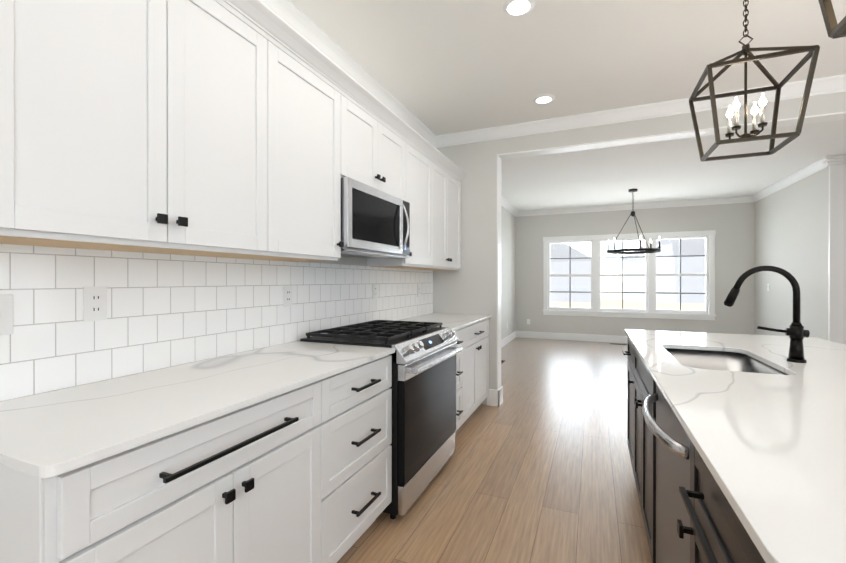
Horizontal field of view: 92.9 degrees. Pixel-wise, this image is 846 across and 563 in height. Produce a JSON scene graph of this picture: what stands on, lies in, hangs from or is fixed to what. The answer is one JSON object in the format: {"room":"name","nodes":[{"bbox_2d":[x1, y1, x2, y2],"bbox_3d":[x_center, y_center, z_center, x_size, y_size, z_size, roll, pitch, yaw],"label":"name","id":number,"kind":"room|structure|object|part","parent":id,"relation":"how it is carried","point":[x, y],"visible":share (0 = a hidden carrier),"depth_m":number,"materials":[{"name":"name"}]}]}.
{"room":"kitchen","nodes":[
{"label":"kitchen","id":0,"kind":"room"},
{"bbox_2d":[0,205,515,401],"bbox_3d":[-0.237,-0.135,3.672,0.120,2.780,11.720,0,0,23],"label":"wall","id":1,"kind":"structure","parent":0,"point":[508,229],"depth_m":8.01,"materials":[{"name":"grey paint"}]},
{"bbox_2d":[0,0,283,259],"bbox_3d":[-0.963,-0.593,1.382,0.322,0.964,0.940,0,0,23],"label":"upper cabinet","id":2,"kind":"object","parent":1,"relation":"attached to","point":[251,129],"depth_m":1.24,"materials":[{"name":"white wood"}]},
{"bbox_2d":[0,244,432,400],"bbox_3d":[-0.716,0.115,2.377,0.008,0.460,4.200,0,0,23],"label":"tile backsplash","id":3,"kind":"structure","parent":1,"relation":"attached to","point":[166,310],"depth_m":1.60,"materials":[{"name":"white tile"}]},
{"bbox_2d":[0,294,12,334],"bbox_3d":[-1.241,0.097,1.111,0.012,0.118,0.164,0,0,23],"label":"switch plate","id":4,"kind":"object","parent":3,"relation":"attached to","point":[6,314],"visible":1,"depth_m":1.17,"materials":[{"name":"white plastic"}]},
{"bbox_2d":[83,286,106,321],"bbox_3d":[-1.127,0.076,1.384,0.008,0.118,0.072,0,0,23],"label":"electrical outlet plate","id":5,"kind":"object","parent":3,"relation":"attached to","point":[94,303],"visible":1,"depth_m":1.38,"materials":[{"name":"white plastic"}]},
{"bbox_2d":[283,285,291,306],"bbox_3d":[-0.758,0.081,2.256,0.008,0.118,0.072,0,0,23],"label":"electrical outlet plate","id":6,"kind":"object","parent":3,"relation":"attached to","point":[287,295],"visible":1,"depth_m":2.25,"materials":[{"name":"white plastic"}]},
{"bbox_2d":[372,284,377,298],"bbox_3d":[-0.376,0.079,3.158,0.008,0.118,0.072,0,0,23],"label":"electrical outlet plate","id":7,"kind":"object","parent":3,"relation":"attached to","point":[374,292],"visible":1,"depth_m":3.15,"materials":[{"name":"white plastic"}]},
{"bbox_2d":[417,285,420,296],"bbox_3d":[-0.038,0.089,3.957,0.008,0.118,0.072,0,0,23],"label":"electrical outlet plate","id":8,"kind":"object","parent":3,"relation":"attached to","point":[418,290],"visible":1,"depth_m":3.94,"materials":[{"name":"white plastic"}]},
{"bbox_2d":[271,36,343,261],"bbox_3d":[-0.710,-0.594,1.979,0.322,0.964,0.596,0,0,23],"label":"upper cabinet","id":9,"kind":"object","parent":1,"relation":"attached to","point":[313,93],"depth_m":1.97,"materials":[{"name":"white wood"}]},
{"bbox_2d":[260,0,435,147],"bbox_3d":[-1.168,-1.468,1.217,0.078,0.100,6.480,0,0,23],"label":"crown molding","id":10,"kind":"structure","parent":1,"relation":"attached to","point":[292,15],"depth_m":2.68,"materials":[{"name":"white wood"}]},
{"bbox_2d":[344,84,407,201],"bbox_3d":[-0.436,-0.826,2.626,0.322,0.504,0.811,0,0,23],"label":"upper cabinet","id":11,"kind":"object","parent":1,"relation":"attached to","point":[375,146],"depth_m":2.51,"materials":[{"name":"white wood"}]},
{"bbox_2d":[341,177,409,258],"bbox_3d":[-0.391,-0.368,2.609,0.418,0.403,0.803,0,0,23],"label":"microwave","id":12,"kind":"object","parent":11,"relation":"attached to","point":[375,222],"visible":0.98,"depth_m":2.45,"materials":[{"name":"silver metal"}]},
{"bbox_3d":[-0.256,-0.379,2.576,0.026,0.381,0.758,0,0,23],"label":"glass","id":13,"kind":"part","parent":12,"relation":"part of","materials":[{"name":"black glass"}]},
{"bbox_3d":[-0.119,-0.379,2.781,0.051,0.308,0.024,0,0,23],"label":"handle","id":14,"kind":"part","parent":12,"relation":"part of","materials":[{"name":"silver metal"}]},
{"bbox_2d":[367,132,435,269],"bbox_3d":[-0.162,-0.598,3.273,0.322,0.964,0.593,0,0,23],"label":"upper cabinet","id":15,"kind":"object","parent":1,"relation":"attached to","point":[421,160],"depth_m":3.21,"materials":[{"name":"white wood"}]},
{"bbox_2d":[420,156,463,270],"bbox_3d":[0.078,-0.600,3.840,0.322,0.964,0.877,0,0,23],"label":"upper cabinet","id":16,"kind":"object","parent":1,"relation":"attached to","point":[448,181],"depth_m":3.80,"materials":[{"name":"white wood"}]},
{"bbox_2d":[501,331,515,347],"bbox_3d":[1.114,1.174,6.693,0.016,0.145,4.870,0,0,23],"label":"baseboard","id":17,"kind":"structure","parent":1,"relation":"attached to","point":[506,340],"depth_m":8.12,"materials":[{"name":"white wood"}]},
{"bbox_2d":[501,196,519,215],"bbox_3d":[1.158,-1.483,6.710,0.078,0.100,4.790,0,0,23],"label":"crown molding","id":18,"kind":"structure","parent":1,"relation":"attached to","point":[504,202],"depth_m":8.06,"materials":[{"name":"white wood"}]},
{"bbox_2d":[436,74,845,147],"bbox_3d":[3.767,-1.472,2.712,8.000,0.100,0.078,0,0,23],"label":"crown molding","id":19,"kind":"structure","parent":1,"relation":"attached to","point":[832,84],"depth_m":3.53,"materials":[{"name":"white wood"}]},
{"bbox_2d":[433,155,496,404],"bbox_3d":[0.450,-0.012,4.245,0.700,2.530,0.150,0,0,23],"label":"wall","id":20,"kind":"structure","parent":0,"point":[469,286],"depth_m":4.12,"materials":[{"name":"grey paint"}]},
{"bbox_2d":[487,386,502,402],"bbox_3d":[0.509,1.171,4.313,0.698,0.165,0.016,0,0,23],"label":"baseboard","id":21,"kind":"structure","parent":20,"relation":"attached to","point":[494,397],"depth_m":4.05,"materials":[{"name":"white wood"}]},
{"bbox_2d":[497,111,845,389],"bbox_3d":[4.134,-0.007,2.685,7.300,2.530,0.158,0,0,23],"label":"trim","id":22,"kind":"structure","parent":20,"relation":"attached to","point":[722,130],"depth_m":3.76,"materials":[{"name":"white wood"}]},
{"bbox_2d":[337,337,651,562],"bbox_3d":[3.446,1.309,2.116,8.120,0.100,11.720,0,0,23],"label":"floor","id":23,"kind":"structure","parent":0,"point":[537,467],"depth_m":2.53,"materials":[{"name":"brown wood"}]},
{"bbox_2d":[0,377,327,562],"bbox_3d":[-0.843,0.816,1.278,0.627,0.892,0.846,0,0,23],"label":"base cabinet","id":24,"kind":"object","parent":23,"relation":"on","point":[281,453],"depth_m":1.06,"materials":[{"name":"white wood"}]},
{"bbox_2d":[0,341,394,480],"bbox_3d":[-0.718,0.358,1.539,0.638,0.022,1.442,0,0,23],"label":"countertop","id":25,"kind":"structure","parent":24,"relation":"on","point":[56,433],"depth_m":1.17,"materials":[{"name":"white stone"}]},
{"bbox_2d":[328,357,391,562],"bbox_3d":[-0.575,0.814,1.911,0.627,0.892,0.648,0,0,23],"label":"base cabinet","id":26,"kind":"object","parent":23,"relation":"on","point":[359,400],"depth_m":1.79,"materials":[{"name":"white wood"}]},
{"bbox_2d":[300,320,462,518],"bbox_3d":[-0.207,0.777,2.580,0.729,0.962,0.863,0,0,23],"label":"range","id":27,"kind":"object","parent":23,"relation":"on","point":[423,388],"visible":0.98,"depth_m":2.30,"materials":[{"name":"black metal"}]},
{"bbox_2d":[300,327,445,347],"bbox_3d":[-0.269,0.342,2.605,0.595,0.023,0.863,0,0,23],"label":"cooktop","id":28,"kind":"object","parent":27,"relation":"in","point":[318,339],"depth_m":2.29,"materials":[{"name":"black metal"}]},
{"bbox_3d":[0.044,0.376,2.472,0.085,0.095,0.863,0,0,23],"label":"panel","id":29,"kind":"part","parent":27,"relation":"part of","materials":[{"name":"silver metal"}]},
{"bbox_3d":[0.052,0.783,2.470,0.039,0.540,0.855,0,0,23],"label":"door glass","id":30,"kind":"part","parent":27,"relation":"part of","materials":[{"name":"black glass"}]},
{"bbox_3d":[0.051,1.134,2.472,0.035,0.148,0.855,0,0,23],"label":"drawer","id":31,"kind":"part","parent":27,"relation":"part of","materials":[{"name":"silver metal"}]},
{"bbox_3d":[0.054,0.472,2.468,0.043,0.083,0.855,0,0,23],"label":"door","id":32,"kind":"part","parent":27,"relation":"part of","materials":[{"name":"silver metal"}]},
{"bbox_3d":[0.100,0.468,2.449,0.061,0.035,0.767,0,0,23],"label":"handle","id":33,"kind":"part","parent":27,"relation":"part of","materials":[{"name":"silver metal"}]},
{"bbox_2d":[388,329,467,430],"bbox_3d":[-0.031,0.810,3.196,0.627,0.892,0.401,0,0,23],"label":"base cabinet","id":34,"kind":"object","parent":23,"relation":"on","point":[462,334],"depth_m":3.19,"materials":[{"name":"white wood"}]},
{"bbox_2d":[468,317,490,417],"bbox_3d":[0.206,0.809,3.757,0.627,0.892,0.937,0,0,23],"label":"base cabinet","id":35,"kind":"object","parent":23,"relation":"on","point":[478,338],"depth_m":3.63,"materials":[{"name":"white wood"}]},
{"bbox_2d":[404,313,491,332],"bbox_3d":[0.152,0.352,3.594,0.638,0.022,1.279,0,0,23],"label":"countertop","id":36,"kind":"structure","parent":35,"relation":"on","point":[454,321],"depth_m":3.61,"materials":[{"name":"white stone"}]},
{"bbox_2d":[622,329,769,562],"bbox_3d":[1.210,0.815,1.547,0.715,0.892,2.568,0,0,23],"label":"kitchen island","id":37,"kind":"object","parent":23,"relation":"on","point":[688,517],"depth_m":1.21,"materials":[{"name":"dark painted wood"},{"name":"white quartz"},{"name":"stainless steel"}]},
{"bbox_2d":[642,384,689,562],"bbox_3d":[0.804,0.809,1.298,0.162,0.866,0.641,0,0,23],"label":"dishwasher","id":38,"kind":"object","parent":37,"relation":"in","point":[671,443],"depth_m":1.29,"materials":[{"name":"silver metal"}]},
{"bbox_2d":[626,329,845,562],"bbox_3d":[1.419,0.358,1.457,1.060,0.022,2.670,0,0,23],"label":"island countertop","id":39,"kind":"structure","parent":37,"relation":"on","point":[771,430],"depth_m":0.98,"materials":[{"name":"white stone"}]},
{"bbox_2d":[665,348,787,374],"bbox_3d":[1.352,0.479,1.850,0.429,0.220,0.728,0,0,23],"label":"sink","id":40,"kind":"object","parent":39,"relation":"in","point":[725,359],"depth_m":2.12,"materials":[{"name":"silver metal"}]},
{"bbox_2d":[724,265,809,360],"bbox_3d":[1.514,0.138,1.780,0.299,0.418,0.064,0,0,23],"label":"faucet","id":41,"kind":"object","parent":39,"relation":"on","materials":[{"name":"black metal"}]},
{"bbox_2d":[290,0,845,210],"bbox_3d":[3.446,-1.571,2.108,8.120,0.100,11.720,0,0,23],"label":"ceiling","id":42,"kind":"structure","parent":0,"point":[439,67],"depth_m":2.89,"materials":[{"name":"white paint"}]},
{"bbox_2d":[502,0,534,15],"bbox_3d":[0.527,-1.514,2.215,0.176,0.011,0.176,0,0,23],"label":"recessed light","id":43,"kind":"object","parent":42,"relation":"in","point":[515,7],"visible":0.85,"depth_m":2.21,"materials":[{"name":"white plastic"}]},
{"bbox_2d":[533,94,554,103],"bbox_3d":[1.008,-1.518,3.353,0.176,0.011,0.176,0,0,23],"label":"recessed light","id":44,"kind":"object","parent":42,"relation":"in","point":[543,98],"visible":0.9,"depth_m":3.33,"materials":[{"name":"white plastic"}]},
{"bbox_2d":[606,189,660,253],"bbox_3d":[3.501,-1.001,6.702,0.806,1.064,0.832,0,0,23],"label":"dining chandelier","id":45,"kind":"object","parent":42,"relation":"hanging from","point":[640,249],"visible":1,"depth_m":6.67,"materials":[{"name":"black metal"}]},
{"bbox_2d":[689,0,819,161],"bbox_3d":[1.644,-1.096,2.047,0.416,0.848,0.417,0,0,23],"label":"pendant lantern","id":46,"kind":"object","parent":42,"relation":"hanging from","point":[812,51],"visible":1,"depth_m":2.02,"materials":[{"name":"brown metal"}]},
{"bbox_2d":[818,0,845,38],"bbox_3d":[1.208,-1.093,0.902,0.416,0.848,0.417,0,0,23],"label":"pendant lantern","id":47,"kind":"object","parent":42,"relation":"hanging from","point":[834,29],"visible":1,"depth_m":1.10,"materials":[{"name":"brown metal"}]},
{"bbox_2d":[515,202,754,335],"bbox_3d":[5.763,-0.145,7.430,8.000,2.780,0.120,0,0,23],"label":"wall","id":48,"kind":"structure","parent":0,"point":[733,225],"depth_m":7.92,"materials":[{"name":"grey paint"}]},
{"bbox_2d":[516,331,626,342],"bbox_3d":[4.037,1.170,8.090,4.250,0.145,0.016,0,0,23],"label":"baseboard","id":49,"kind":"structure","parent":48,"relation":"attached to","point":[520,334],"depth_m":8.46,"materials":[{"name":"white wood"}]},
{"bbox_2d":[542,230,715,319],"bbox_3d":[4.040,-0.117,8.131,3.120,1.680,0.132,0,0,23],"label":"window unit","id":50,"kind":"structure","parent":48,"relation":"in","point":[596,275],"depth_m":8.03,"materials":[{"name":"white wood"}]},
{"bbox_2d":[520,196,751,215],"bbox_3d":[4.053,-1.487,8.043,4.190,0.100,0.078,0,0,23],"label":"crown molding","id":51,"kind":"structure","parent":48,"relation":"attached to","point":[746,199],"depth_m":7.92,"materials":[{"name":"white wood"}]},
{"bbox_2d":[436,92,845,159],"bbox_3d":[3.811,-1.398,2.818,8.000,0.250,0.150,0,0,23],"label":"header beam","id":52,"kind":"structure","parent":0,"point":[823,104],"depth_m":3.55,"materials":[{"name":"grey paint"}]},
{"bbox_2d":[755,166,828,339],"bbox_3d":[5.579,-0.142,6.085,0.150,2.780,2.500,0,0,23],"label":"wall","id":53,"kind":"structure","parent":0,"point":[792,229],"depth_m":5.83,"materials":[{"name":"grey paint"}]},
{"bbox_2d":[752,160,827,201],"bbox_3d":[5.458,-1.482,6.089,0.078,0.100,2.420,0,0,23],"label":"crown molding","id":54,"kind":"structure","parent":53,"relation":"attached to","point":[816,166],"depth_m":5.84,"materials":[{"name":"white wood"}]},
{"bbox_2d":[819,154,845,344],"bbox_3d":[5.083,-0.138,4.913,0.320,2.780,0.165,0,0,23],"label":"trim","id":55,"kind":"structure","parent":53,"relation":"attached to","point":[836,164],"depth_m":4.91,"materials":[{"name":"white wood"}]},
{"label":"outside","id":56,"kind":"structure","parent":0,"visible":0},
{"bbox_2d":[550,298,704,310],"bbox_3d":[12.807,1.630,21.507,70.000,0.050,31.270,0,0,23],"label":"ground","id":57,"kind":"structure","parent":56,"point":[631,305],"depth_m":26.64,"materials":[{"name":"white"}]},
{"bbox_2d":[550,261,590,302],"bbox_3d":[10.809,0.024,32.812,5.500,3.100,4.000,0,0,23],"label":"house","id":58,"kind":"structure","parent":57,"relation":"on","point":[579,298],"depth_m":30.43,"materials":[{"name":"white"}]},
{"bbox_2d":[624,256,704,303],"bbox_3d":[19.416,-0.122,31.339,6.500,3.400,4.000,0,0,23],"label":"house","id":59,"kind":"structure","parent":57,"relation":"on","point":[640,266],"depth_m":29.68,"materials":[{"name":"white"}]},
{"bbox_2d":[550,238,704,261],"bbox_3d":[19.198,-2.769,30.175,23.800,2.500,6.300,0,0,23],"label":"roofs","id":60,"kind":"structure","parent":59,"relation":"on","point":[665,245],"depth_m":29.56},
{"bbox_2d":[565,238,704,298],"bbox_3d":[18.942,-8.085,35.970,70.000,21.500,0.200,0,0,23],"label":"sky","id":61,"kind":"structure","parent":56,"point":[610,270],"depth_m":36.65,"materials":[{"name":"white"}]}
]}

